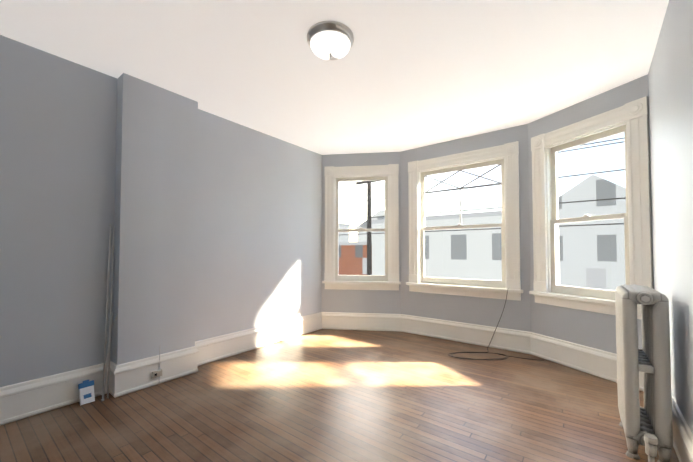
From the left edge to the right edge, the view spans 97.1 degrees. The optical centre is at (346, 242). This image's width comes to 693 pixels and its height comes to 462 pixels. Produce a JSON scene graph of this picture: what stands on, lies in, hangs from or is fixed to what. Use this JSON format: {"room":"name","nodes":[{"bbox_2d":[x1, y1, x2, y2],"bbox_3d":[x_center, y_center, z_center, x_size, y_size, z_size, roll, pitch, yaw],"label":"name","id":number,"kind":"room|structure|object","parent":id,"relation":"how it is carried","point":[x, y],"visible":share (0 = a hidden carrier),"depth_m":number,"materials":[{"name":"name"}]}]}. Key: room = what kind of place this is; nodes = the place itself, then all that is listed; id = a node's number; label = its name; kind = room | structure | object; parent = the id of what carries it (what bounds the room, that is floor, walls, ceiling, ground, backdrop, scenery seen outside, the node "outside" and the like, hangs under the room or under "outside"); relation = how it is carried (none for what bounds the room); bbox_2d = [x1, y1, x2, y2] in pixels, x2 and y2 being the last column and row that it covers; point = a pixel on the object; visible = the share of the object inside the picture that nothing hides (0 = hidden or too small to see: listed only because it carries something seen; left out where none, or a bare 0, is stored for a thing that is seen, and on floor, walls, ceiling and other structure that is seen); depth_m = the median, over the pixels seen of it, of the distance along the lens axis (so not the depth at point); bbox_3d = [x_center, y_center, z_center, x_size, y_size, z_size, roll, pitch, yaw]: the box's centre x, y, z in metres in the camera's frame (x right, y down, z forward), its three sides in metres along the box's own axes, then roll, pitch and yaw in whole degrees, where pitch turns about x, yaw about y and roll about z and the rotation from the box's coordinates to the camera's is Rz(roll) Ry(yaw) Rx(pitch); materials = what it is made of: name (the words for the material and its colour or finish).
{"room":"empty living room","nodes":[
{"label":"empty living room","id":0,"kind":"room"},
{"bbox_2d":[112,73,197,364],"bbox_3d":[-1.824,-0.083,2.955,0.170,2.800,0.660,-1,-2,37],"label":"wall","id":1,"kind":"structure","parent":0,"point":[154,277],"depth_m":2.85,"materials":[{"name":"paint"}]},
{"bbox_2d":[152,350,161,384],"bbox_3d":[-1.747,1.134,2.825,0.028,0.360,0.080,-1,-2,37],"label":"electrical outlet box","id":2,"kind":"object","parent":1,"relation":"attached to","point":[156,373],"visible":1,"depth_m":2.83,"materials":[{"name":"beige plastic"}]},
{"bbox_2d":[0,312,692,461],"bbox_3d":[0.036,1.167,2.326,3.809,0.266,4.801,-1,-2,37],"label":"baseboard","id":3,"kind":"structure","parent":1,"relation":"attached to","point":[23,400],"depth_m":3.15,"materials":[{"name":"white paint"}]},
{"bbox_2d":[0,35,321,386],"bbox_3d":[-2.333,-0.093,2.602,0.250,2.800,6.080,-1,-2,37],"label":"wall","id":4,"kind":"structure","parent":0,"point":[259,233],"depth_m":2.62,"materials":[{"name":"paint"}]},
{"bbox_2d":[0,0,668,154],"bbox_3d":[-0.384,-1.577,1.725,4.561,0.120,6.986,-1,-2,37],"label":"ceiling","id":5,"kind":"structure","parent":0,"point":[401,75],"depth_m":2.46,"materials":[{"name":"white paint"}]},
{"bbox_2d":[307,21,353,59],"bbox_3d":[-0.118,-1.426,2.245,0.344,0.154,0.344,-1,-2,37],"label":"ceiling light","id":6,"kind":"object","parent":5,"relation":"attached to","point":[330,40],"visible":0.96,"depth_m":2.16,"materials":[{"name":"white glass"}]},
{"bbox_2d":[0,329,678,461],"bbox_3d":[-0.384,1.341,1.645,4.561,0.120,6.986,-1,-2,37],"label":"floor","id":7,"kind":"structure","parent":0,"point":[329,395],"depth_m":2.33,"materials":[{"name":"brown wood"}]},
{"bbox_2d":[78,379,94,404],"bbox_3d":[-2.123,1.217,2.500,0.086,0.175,0.096,-1,-2,37],"label":"pack","id":8,"kind":"object","parent":7,"relation":"on","point":[86,391],"visible":0.98,"depth_m":2.49,"materials":[{"name":"white"}]},
{"bbox_2d":[101,224,114,400],"bbox_3d":[-2.039,0.571,2.623,0.052,1.477,0.170,1,-2,-25],"label":"rods","id":9,"kind":"object","parent":7,"relation":"on","point":[106,363],"visible":0.98,"depth_m":2.63,"materials":[{"name":"grey metal"}]},
{"bbox_2d":[448,290,543,360],"bbox_3d":[1.748,0.948,3.591,0.929,0.771,0.660,-1,-2,37],"label":"cord","id":10,"kind":"object","parent":7,"relation":"on","point":[487,348],"visible":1,"depth_m":3.63,"materials":[{"name":"black plastic"}]},
{"bbox_2d":[615,285,672,461],"bbox_3d":[1.877,0.788,1.944,0.205,1.002,0.591,-1,-2,37],"label":"radiator","id":11,"kind":"object","parent":7,"relation":"on","point":[648,426],"visible":1,"depth_m":1.83,"materials":[{"name":"metal"}]},
{"bbox_2d":[321,152,400,313],"bbox_3d":[0.234,-0.028,4.944,1.495,2.800,0.200,0,-2,7],"label":"wall","id":12,"kind":"structure","parent":0,"point":[365,301],"depth_m":4.84,"materials":[{"name":"paint"}]},
{"bbox_2d":[322,164,400,289],"bbox_3d":[0.245,-0.242,4.939,1.230,1.967,0.318,0,-2,7],"label":"window","id":13,"kind":"structure","parent":12,"relation":"in","point":[334,177],"depth_m":4.87,"materials":[{"name":"white paint"}]},
{"bbox_2d":[400,124,530,331],"bbox_3d":[1.593,-0.045,4.317,1.974,2.800,0.200,-1,-2,37],"label":"wall","id":14,"kind":"structure","parent":0,"point":[516,314],"depth_m":4.09,"materials":[{"name":"paint"}]},
{"bbox_2d":[406,141,522,300],"bbox_3d":[1.605,-0.260,4.301,1.540,1.968,0.320,-1,-2,37],"label":"window","id":15,"kind":"structure","parent":14,"relation":"in","point":[505,157],"depth_m":4.16,"materials":[{"name":"white paint"}]},
{"bbox_2d":[528,74,653,353],"bbox_3d":[2.535,-0.075,3.227,0.200,2.800,1.378,1,-2,-23],"label":"wall","id":16,"kind":"structure","parent":0,"point":[596,330],"depth_m":3.20,"materials":[{"name":"paint"}]},
{"bbox_2d":[529,96,652,319],"bbox_3d":[2.539,-0.290,3.201,0.318,1.967,1.130,1,-2,-23],"label":"window","id":17,"kind":"structure","parent":16,"relation":"in","point":[630,120],"depth_m":3.10,"materials":[{"name":"white paint"}]},
{"bbox_2d":[648,0,692,433],"bbox_3d":[0.788,-0.157,0.263,0.349,2.800,6.155,-1,-2,37],"label":"wall","id":18,"kind":"structure","parent":0,"point":[670,84],"depth_m":1.86,"materials":[{"name":"paint"}]},
{"label":"outside","id":19,"kind":"structure","parent":0,"visible":0},
{"bbox_3d":[37.726,6.198,49.314,160.000,0.200,114.400,-1,-2,37],"label":"ground","id":20,"kind":"structure","parent":19,"visible":0},
{"bbox_2d":[339,223,350,241],"bbox_3d":[-8.637,1.767,36.473,14.400,7.950,11.250,-1,-2,37],"label":"building","id":21,"kind":"structure","parent":20,"relation":"on","point":[346,237],"depth_m":35.88,"materials":[{"name":"white"}]},
{"bbox_2d":[339,242,366,274],"bbox_3d":[1.271,2.818,30.140,8.800,5.500,9.250,-1,-2,37],"label":"building","id":22,"kind":"structure","parent":20,"relation":"on","point":[353,265],"depth_m":25.20,"materials":[{"name":"brick"}]},
{"bbox_2d":[354,210,384,241],"bbox_3d":[6.765,1.049,38.547,7.600,9.500,9.300,-1,-2,37],"label":"building","id":23,"kind":"structure","parent":20,"relation":"on","point":[363,236],"depth_m":36.32,"materials":[{"name":"white"}]},
{"bbox_2d":[371,211,501,280],"bbox_3d":[8.362,1.877,24.125,9.200,7.050,10.250,-1,-2,37],"label":"building","id":24,"kind":"structure","parent":20,"relation":"on","point":[461,240],"depth_m":19.04,"materials":[{"name":"white"}]},
{"bbox_2d":[339,138,625,274],"bbox_3d":[-0.128,0.186,16.338,100.000,10.000,0.635,-1,-2,37],"label":"pole","id":25,"kind":"object","parent":20,"relation":"on","point":[369,246],"depth_m":14.94,"materials":[{"name":"grey wood"}]},
{"bbox_2d":[558,175,625,290],"bbox_3d":[15.790,0.929,19.708,7.400,8.700,10.300,-1,-2,37],"label":"building","id":26,"kind":"structure","parent":20,"relation":"on","point":[572,234],"depth_m":15.80,"materials":[{"name":"white"}]}
]}

